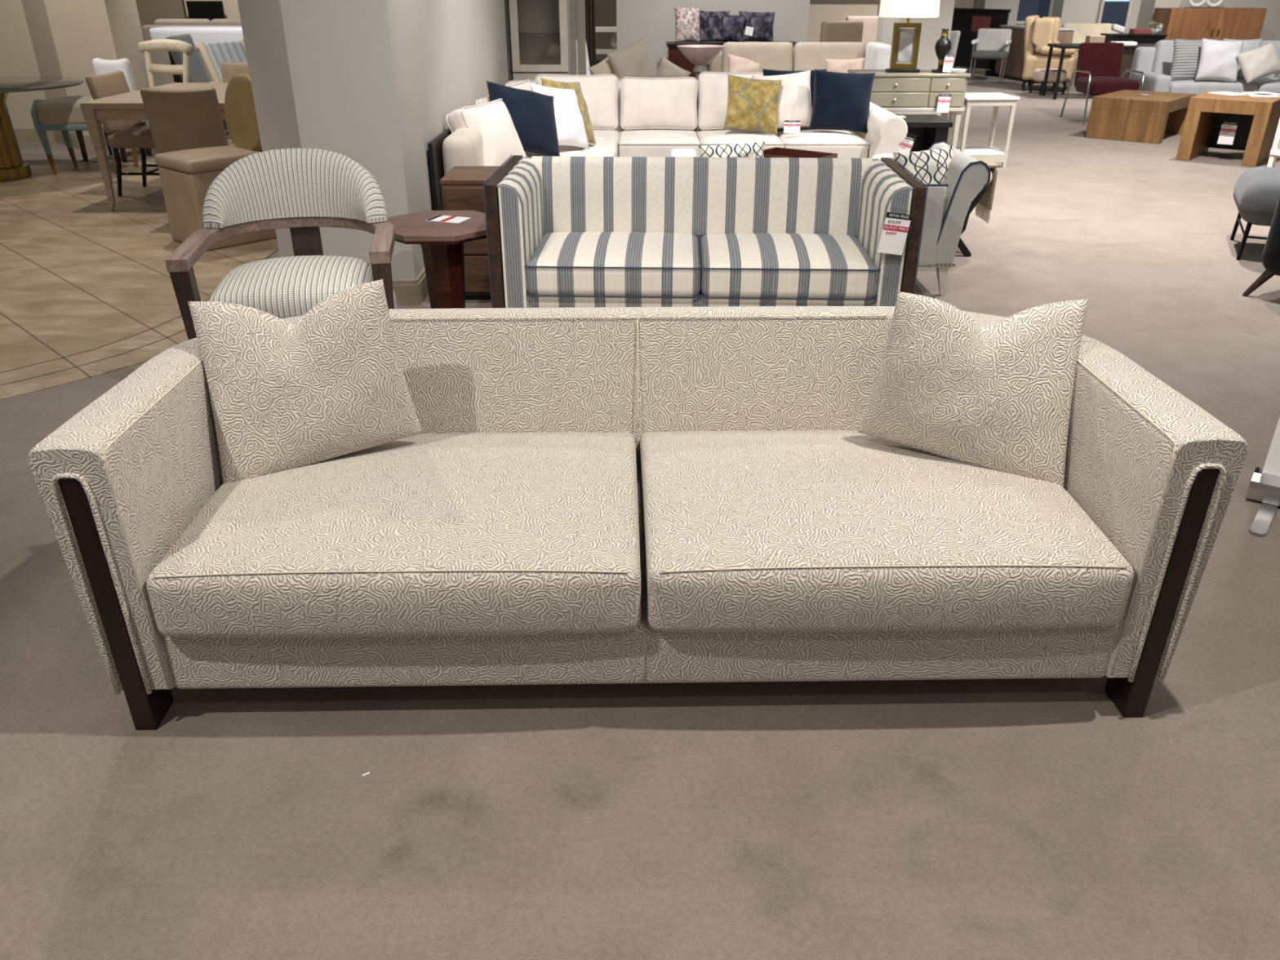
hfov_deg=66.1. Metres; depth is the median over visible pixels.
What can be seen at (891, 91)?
console
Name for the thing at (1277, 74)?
pillow
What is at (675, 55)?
console
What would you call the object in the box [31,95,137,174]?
dining chair
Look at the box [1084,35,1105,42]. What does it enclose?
box
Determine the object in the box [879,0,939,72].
table lamp
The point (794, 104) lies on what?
throw pillow
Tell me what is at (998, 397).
throw pillow
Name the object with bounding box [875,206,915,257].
price tag
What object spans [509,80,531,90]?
cushion
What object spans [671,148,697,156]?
box
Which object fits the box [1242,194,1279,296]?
armchair
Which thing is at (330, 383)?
throw pillow
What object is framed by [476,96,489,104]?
cushion
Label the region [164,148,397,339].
barrel armchair
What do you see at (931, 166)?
lumbar pillow
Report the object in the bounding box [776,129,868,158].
seat cushion
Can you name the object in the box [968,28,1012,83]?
armchair
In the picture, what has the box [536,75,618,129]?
cushion
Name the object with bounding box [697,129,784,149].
seat cushion
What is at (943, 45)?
vase
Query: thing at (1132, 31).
box
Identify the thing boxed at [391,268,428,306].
baseboard
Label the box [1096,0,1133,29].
window
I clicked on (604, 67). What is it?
pillow
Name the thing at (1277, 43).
cushion
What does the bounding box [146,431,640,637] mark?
seat cushion
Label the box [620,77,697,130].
cushion
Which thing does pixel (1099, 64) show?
lounge chair
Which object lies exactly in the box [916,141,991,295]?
chair
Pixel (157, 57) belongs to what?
sofa
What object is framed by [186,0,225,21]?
television
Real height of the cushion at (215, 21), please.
0.570 m
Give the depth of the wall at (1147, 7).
19.04 m
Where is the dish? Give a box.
[951,68,966,73]
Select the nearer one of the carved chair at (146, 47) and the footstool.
the carved chair at (146, 47)
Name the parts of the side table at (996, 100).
leg, leg, drawer, leg, leg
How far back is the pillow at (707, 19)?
11.38 m
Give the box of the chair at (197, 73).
[165,34,210,82]
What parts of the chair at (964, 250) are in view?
leg, leg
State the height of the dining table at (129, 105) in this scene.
0.750 m
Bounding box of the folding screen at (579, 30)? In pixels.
[569,0,586,75]
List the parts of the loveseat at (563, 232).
frame, frame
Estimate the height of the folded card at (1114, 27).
0.144 m
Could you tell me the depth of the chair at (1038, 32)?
15.08 m
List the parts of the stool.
leg, leg, seat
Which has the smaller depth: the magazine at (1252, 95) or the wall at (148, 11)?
the magazine at (1252, 95)
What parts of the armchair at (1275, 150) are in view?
seat frame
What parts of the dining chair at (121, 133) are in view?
backrest, leg, seat, leg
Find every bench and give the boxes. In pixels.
[149,26,244,82]
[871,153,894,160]
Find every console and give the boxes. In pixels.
[666,41,797,77]
[847,69,970,148]
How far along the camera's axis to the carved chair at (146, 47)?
9.82 m
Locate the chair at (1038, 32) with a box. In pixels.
[1022,14,1078,91]
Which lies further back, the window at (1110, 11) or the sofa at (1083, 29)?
the window at (1110, 11)
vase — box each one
[610,33,617,48]
[931,28,951,72]
[1147,21,1163,34]
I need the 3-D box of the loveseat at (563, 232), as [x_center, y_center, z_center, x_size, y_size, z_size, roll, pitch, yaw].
[0.275,-1.032,4.522,1.813,0.772,0.785,1,27,2]
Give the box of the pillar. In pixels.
[237,0,513,279]
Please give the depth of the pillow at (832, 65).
9.74 m
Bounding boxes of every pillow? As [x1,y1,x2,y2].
[187,279,422,483]
[485,80,559,155]
[529,82,589,149]
[541,77,595,144]
[588,57,614,75]
[605,37,655,78]
[654,56,691,77]
[674,7,700,43]
[697,141,765,157]
[699,10,729,42]
[711,13,746,42]
[723,74,782,134]
[728,53,759,72]
[738,10,775,42]
[751,70,812,132]
[762,68,826,107]
[808,69,875,133]
[825,57,866,73]
[857,291,1088,487]
[893,145,953,184]
[1169,38,1217,79]
[1195,38,1243,82]
[1223,38,1262,80]
[1235,42,1279,84]
[1274,72,1279,77]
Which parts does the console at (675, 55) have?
door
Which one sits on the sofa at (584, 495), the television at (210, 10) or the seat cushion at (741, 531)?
the seat cushion at (741, 531)
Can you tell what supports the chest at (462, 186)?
on the floor
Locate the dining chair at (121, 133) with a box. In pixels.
[84,71,159,196]
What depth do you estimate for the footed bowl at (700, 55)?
9.11 m
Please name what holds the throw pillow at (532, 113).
on the sectional sofa at (629, 116)
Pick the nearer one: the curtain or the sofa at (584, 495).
the sofa at (584, 495)
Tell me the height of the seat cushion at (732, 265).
0.185 m
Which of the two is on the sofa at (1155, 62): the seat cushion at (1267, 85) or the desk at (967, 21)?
the seat cushion at (1267, 85)
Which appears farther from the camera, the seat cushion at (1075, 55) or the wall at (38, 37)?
the seat cushion at (1075, 55)
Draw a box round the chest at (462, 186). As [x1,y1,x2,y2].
[440,165,502,300]
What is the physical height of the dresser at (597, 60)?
0.620 m
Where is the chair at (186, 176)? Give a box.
[154,74,276,250]
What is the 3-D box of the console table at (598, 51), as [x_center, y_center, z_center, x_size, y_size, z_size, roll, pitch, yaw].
[-0.450,-5.670,13.492,0.760,0.980,0.400,0,27,0]
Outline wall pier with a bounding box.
[875,0,955,115]
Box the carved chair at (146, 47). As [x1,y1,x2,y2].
[137,39,193,88]
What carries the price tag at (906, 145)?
hanging from the sectional sofa at (629, 116)
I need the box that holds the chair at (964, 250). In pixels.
[957,170,992,257]
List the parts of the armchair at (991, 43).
leg, leg, arm, seat, backrest, leg, leg, arm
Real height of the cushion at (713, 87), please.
0.432 m
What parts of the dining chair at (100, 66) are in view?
leg, leg, backrest, leg, leg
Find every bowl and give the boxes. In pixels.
[676,44,725,79]
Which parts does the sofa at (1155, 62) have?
frame, arm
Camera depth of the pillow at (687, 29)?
11.26 m
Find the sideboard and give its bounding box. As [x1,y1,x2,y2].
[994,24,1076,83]
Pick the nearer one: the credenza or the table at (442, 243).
the table at (442, 243)
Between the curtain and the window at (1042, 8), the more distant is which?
the window at (1042, 8)
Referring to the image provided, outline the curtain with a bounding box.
[584,0,595,67]
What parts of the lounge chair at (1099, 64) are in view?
frame, backrest, seat, frame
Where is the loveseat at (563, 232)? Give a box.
[483,155,928,307]
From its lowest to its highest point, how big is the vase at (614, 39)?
0.190 m
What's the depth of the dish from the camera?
8.62 m
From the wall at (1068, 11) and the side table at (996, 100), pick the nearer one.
the side table at (996, 100)
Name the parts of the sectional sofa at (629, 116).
frame, frame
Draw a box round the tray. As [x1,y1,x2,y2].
[763,146,837,158]
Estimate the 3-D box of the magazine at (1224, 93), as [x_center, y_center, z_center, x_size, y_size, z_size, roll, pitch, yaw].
[5.630,-3.689,9.395,0.240,0.008,0.300,-9,28,-18]
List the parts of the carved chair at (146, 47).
post, crest rail, post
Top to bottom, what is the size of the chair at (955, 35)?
1.019 m
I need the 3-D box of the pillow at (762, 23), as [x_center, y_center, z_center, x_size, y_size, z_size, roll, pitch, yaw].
[1.345,-5.244,11.385,0.428,0.333,0.140,0,27,0]
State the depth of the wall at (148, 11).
17.15 m
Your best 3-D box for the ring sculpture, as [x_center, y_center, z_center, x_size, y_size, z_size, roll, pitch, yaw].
[10.600,-9.037,18.402,0.690,0.375,0.160,0,27,0]
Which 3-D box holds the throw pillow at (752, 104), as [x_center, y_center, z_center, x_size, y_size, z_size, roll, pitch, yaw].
[0.854,-2.842,7.449,0.446,0.420,0.201,0,27,0]
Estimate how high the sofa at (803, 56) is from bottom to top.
0.970 m
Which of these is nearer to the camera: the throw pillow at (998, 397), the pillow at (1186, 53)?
the throw pillow at (998, 397)
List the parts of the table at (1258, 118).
leg, panel, leg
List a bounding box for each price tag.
[744,26,753,35]
[783,120,799,133]
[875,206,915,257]
[898,133,916,152]
[935,92,952,113]
[942,52,955,73]
[1217,121,1238,145]
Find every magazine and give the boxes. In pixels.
[1207,91,1251,96]
[1240,91,1279,95]
[1244,93,1279,97]
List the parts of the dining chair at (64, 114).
panel, leg, leg, seat, frame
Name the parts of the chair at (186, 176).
seat, backrest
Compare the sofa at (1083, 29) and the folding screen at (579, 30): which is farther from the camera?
the sofa at (1083, 29)
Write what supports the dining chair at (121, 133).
on the floor
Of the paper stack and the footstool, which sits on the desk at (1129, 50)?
the paper stack
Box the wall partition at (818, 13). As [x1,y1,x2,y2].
[807,4,878,42]
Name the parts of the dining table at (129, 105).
leg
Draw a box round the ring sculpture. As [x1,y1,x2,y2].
[1183,0,1224,8]
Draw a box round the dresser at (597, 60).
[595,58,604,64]
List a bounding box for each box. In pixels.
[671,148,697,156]
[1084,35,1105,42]
[1128,28,1151,34]
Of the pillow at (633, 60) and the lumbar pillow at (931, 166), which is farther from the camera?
the pillow at (633, 60)
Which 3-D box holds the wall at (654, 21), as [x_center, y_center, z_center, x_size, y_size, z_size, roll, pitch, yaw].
[0.870,-6.053,11.787,2.300,3.200,0.500,0,27,0]
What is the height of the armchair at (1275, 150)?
0.830 m
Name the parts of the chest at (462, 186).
drawer, drawer, drawer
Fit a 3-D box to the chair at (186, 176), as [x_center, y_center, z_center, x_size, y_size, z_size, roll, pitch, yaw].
[-2.685,-2.039,6.271,0.475,0.986,0.621,22,34,37]
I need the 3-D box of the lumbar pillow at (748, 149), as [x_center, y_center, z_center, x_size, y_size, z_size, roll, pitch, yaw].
[0.595,-2.093,6.351,0.447,0.170,0.141,-2,27,-5]
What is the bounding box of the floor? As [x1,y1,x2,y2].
[0,66,1279,959]
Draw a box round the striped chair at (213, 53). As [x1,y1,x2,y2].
[197,40,247,82]
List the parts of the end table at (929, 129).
panel, leg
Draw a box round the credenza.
[1100,33,1167,44]
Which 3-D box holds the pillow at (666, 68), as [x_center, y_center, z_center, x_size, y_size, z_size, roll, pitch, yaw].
[0.273,-3.708,9.121,0.422,0.392,0.169,18,32,31]
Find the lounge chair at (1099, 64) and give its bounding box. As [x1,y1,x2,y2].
[1060,42,1144,124]
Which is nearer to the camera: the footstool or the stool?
the stool
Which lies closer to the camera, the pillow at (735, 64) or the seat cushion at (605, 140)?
the seat cushion at (605, 140)
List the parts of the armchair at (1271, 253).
leg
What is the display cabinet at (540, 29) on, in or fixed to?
on the floor
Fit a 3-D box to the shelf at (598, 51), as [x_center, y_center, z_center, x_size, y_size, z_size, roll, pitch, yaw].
[-0.450,-5.844,13.404,0.720,0.050,0.360,0,27,0]
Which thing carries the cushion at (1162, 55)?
on the sofa at (1155, 62)
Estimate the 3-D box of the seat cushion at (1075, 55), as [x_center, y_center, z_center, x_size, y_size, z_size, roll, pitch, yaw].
[6.491,-6.607,15.329,0.560,0.140,0.500,13,30,25]
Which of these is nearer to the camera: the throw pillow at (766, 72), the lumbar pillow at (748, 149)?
the lumbar pillow at (748, 149)
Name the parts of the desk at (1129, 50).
leg, leg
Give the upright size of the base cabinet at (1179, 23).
1.100 m
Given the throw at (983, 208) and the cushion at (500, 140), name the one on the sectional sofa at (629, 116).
the cushion at (500, 140)
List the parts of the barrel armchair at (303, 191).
leg, arm rail, seat, backrest, leg, seat rail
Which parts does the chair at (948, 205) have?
arm, leg, backrest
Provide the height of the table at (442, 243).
0.550 m
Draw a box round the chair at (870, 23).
[845,16,878,49]
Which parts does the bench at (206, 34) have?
leg, seat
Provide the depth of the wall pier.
9.79 m
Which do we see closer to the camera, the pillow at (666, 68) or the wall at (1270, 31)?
the pillow at (666, 68)
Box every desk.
[951,8,1011,75]
[1041,43,1155,99]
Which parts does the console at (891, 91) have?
drawer, drawer, leg, drawer, drawer, leg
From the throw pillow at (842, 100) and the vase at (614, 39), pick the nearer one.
the throw pillow at (842, 100)
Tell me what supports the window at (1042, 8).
in the wall at (1270, 31)
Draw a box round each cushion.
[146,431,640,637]
[154,18,210,25]
[209,18,241,25]
[447,100,525,165]
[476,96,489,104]
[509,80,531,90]
[524,150,615,157]
[525,231,700,297]
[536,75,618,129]
[559,129,619,156]
[618,129,701,156]
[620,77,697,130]
[640,430,1133,631]
[697,72,763,130]
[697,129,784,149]
[699,233,879,298]
[721,42,793,72]
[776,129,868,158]
[777,126,843,130]
[793,42,865,71]
[1035,51,1077,57]
[1061,22,1111,43]
[1151,40,1223,75]
[1168,79,1257,95]
[1236,40,1279,79]
[1237,78,1279,93]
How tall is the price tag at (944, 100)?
0.180 m
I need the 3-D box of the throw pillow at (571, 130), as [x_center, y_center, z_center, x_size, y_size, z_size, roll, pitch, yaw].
[-0.534,-2.446,6.625,0.214,0.444,0.497,19,32,33]
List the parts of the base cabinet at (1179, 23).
door, door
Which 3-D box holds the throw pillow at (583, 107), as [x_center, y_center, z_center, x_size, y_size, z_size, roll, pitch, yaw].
[-0.489,-2.542,6.795,0.198,0.463,0.511,15,30,27]
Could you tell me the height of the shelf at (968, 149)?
0.015 m
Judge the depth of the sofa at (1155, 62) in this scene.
11.52 m
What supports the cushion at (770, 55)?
on the sofa at (803, 56)
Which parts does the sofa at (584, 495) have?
cord, leg, arm, corner panel, corner panel, arm, leg, cord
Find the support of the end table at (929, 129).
on the floor
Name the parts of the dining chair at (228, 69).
seat, backrest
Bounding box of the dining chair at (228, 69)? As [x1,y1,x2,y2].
[220,61,262,151]
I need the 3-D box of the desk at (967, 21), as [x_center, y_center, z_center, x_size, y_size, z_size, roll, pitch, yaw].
[6.120,-8.221,18.421,0.400,1.100,1.840,-13,30,-25]
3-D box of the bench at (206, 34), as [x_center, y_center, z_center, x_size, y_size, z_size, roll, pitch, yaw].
[-5.150,-5.107,12.320,1.600,1.030,0.500,0,27,0]
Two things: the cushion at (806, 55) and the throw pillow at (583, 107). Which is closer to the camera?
the throw pillow at (583, 107)
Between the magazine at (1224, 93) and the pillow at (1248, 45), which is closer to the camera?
the magazine at (1224, 93)
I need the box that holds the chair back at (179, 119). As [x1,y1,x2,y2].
[140,87,235,153]
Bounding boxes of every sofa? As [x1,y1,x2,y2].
[27,306,1248,729]
[141,18,241,86]
[442,71,907,175]
[708,42,866,72]
[1061,22,1119,54]
[1129,40,1279,95]
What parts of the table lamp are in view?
shell panel, frame, lamp shade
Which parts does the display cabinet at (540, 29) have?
panel, pane, panel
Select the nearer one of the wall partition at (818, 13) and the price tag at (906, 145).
the price tag at (906, 145)
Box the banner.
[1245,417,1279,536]
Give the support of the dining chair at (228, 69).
on the floor
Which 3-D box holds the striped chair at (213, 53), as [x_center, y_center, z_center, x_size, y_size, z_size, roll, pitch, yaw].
[-3.661,-3.620,9.378,0.728,1.023,0.510,13,30,25]
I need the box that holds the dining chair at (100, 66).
[75,57,152,162]
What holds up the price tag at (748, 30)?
attached to the pillow at (729, 28)
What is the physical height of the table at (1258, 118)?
0.560 m
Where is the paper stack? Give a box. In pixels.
[1110,41,1137,44]
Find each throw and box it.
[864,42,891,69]
[973,157,998,223]
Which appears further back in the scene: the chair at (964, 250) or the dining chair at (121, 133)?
the dining chair at (121, 133)
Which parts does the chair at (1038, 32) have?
leg, leg, backrest, arm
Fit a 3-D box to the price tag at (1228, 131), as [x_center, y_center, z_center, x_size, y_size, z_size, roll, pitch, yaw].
[5.520,-3.259,9.242,0.130,0.200,0.002,21,33,35]
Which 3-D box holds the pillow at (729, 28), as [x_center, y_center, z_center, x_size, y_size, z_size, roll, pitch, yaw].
[1.018,-5.195,11.307,0.374,0.315,0.150,7,28,14]
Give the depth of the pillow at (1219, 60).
11.22 m
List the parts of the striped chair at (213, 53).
frame, frame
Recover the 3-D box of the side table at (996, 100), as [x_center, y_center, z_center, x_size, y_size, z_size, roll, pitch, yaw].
[3.110,-3.207,9.022,0.480,0.605,0.440,-2,27,-4]
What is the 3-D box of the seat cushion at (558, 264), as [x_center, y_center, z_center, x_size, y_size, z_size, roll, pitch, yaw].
[-0.106,-1.003,4.466,0.752,0.185,0.620,1,27,2]
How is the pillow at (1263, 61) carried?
on the sofa at (1155, 62)
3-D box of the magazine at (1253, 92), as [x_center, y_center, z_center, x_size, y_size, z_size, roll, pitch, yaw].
[5.950,-3.689,9.395,0.240,0.008,0.300,-2,27,-4]
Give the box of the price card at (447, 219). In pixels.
[426,214,471,223]
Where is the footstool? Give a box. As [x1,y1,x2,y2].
[1029,68,1066,95]
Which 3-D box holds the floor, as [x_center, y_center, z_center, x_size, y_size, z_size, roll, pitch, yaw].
[1.000,-3.457,10.296,28.000,0.105,26.500,0,27,0]
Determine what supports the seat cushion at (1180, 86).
on the sofa at (1155, 62)
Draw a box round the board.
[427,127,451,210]
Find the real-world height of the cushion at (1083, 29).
0.423 m
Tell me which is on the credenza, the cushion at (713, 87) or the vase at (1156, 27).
the vase at (1156, 27)
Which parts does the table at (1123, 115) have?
leg, leg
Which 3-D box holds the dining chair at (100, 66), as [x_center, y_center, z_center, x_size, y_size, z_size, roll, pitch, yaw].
[-5.018,-3.478,9.294,0.500,0.906,0.530,4,27,7]
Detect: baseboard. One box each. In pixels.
[13,128,139,148]
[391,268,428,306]
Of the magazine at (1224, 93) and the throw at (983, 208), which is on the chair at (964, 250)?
the throw at (983, 208)
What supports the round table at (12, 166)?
on the floor
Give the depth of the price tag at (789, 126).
7.38 m
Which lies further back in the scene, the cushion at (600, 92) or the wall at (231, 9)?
the wall at (231, 9)
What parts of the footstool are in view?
leg, leg, seat, leg, leg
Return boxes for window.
[1016,0,1053,23]
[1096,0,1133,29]
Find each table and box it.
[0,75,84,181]
[80,82,233,210]
[386,210,488,308]
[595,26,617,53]
[895,114,953,151]
[946,92,1020,168]
[1084,89,1195,144]
[1175,91,1279,167]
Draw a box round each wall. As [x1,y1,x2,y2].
[0,0,149,135]
[135,0,187,26]
[183,0,239,18]
[575,0,1279,66]
[616,0,809,74]
[971,0,1097,69]
[1135,0,1182,28]
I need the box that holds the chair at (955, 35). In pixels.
[949,31,960,67]
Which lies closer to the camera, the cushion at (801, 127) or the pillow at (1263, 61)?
the cushion at (801, 127)
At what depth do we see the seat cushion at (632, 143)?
7.32 m
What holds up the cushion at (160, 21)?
on the sofa at (157, 57)
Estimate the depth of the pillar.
4.82 m
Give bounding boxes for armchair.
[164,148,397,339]
[819,20,863,42]
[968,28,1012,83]
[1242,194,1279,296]
[1266,119,1279,167]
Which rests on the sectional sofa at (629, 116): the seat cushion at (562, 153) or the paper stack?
the seat cushion at (562, 153)
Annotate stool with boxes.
[1230,166,1279,260]
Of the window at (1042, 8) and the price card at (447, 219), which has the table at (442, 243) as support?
the price card at (447, 219)
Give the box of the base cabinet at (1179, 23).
[1151,7,1266,39]
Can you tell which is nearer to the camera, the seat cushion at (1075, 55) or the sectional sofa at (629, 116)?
the sectional sofa at (629, 116)
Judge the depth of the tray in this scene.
6.68 m
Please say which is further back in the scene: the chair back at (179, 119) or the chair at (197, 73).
the chair at (197, 73)
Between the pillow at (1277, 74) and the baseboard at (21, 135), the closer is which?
the baseboard at (21, 135)
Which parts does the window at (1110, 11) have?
pane, pane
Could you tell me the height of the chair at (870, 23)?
1.110 m
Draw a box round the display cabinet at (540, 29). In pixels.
[508,0,572,79]
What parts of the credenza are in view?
door, door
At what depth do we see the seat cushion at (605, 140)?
7.18 m
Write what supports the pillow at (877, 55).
on the sofa at (803, 56)
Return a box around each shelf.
[595,48,617,53]
[955,146,1004,154]
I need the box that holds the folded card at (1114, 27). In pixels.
[1111,23,1124,33]
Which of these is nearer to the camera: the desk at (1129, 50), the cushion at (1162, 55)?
the cushion at (1162, 55)

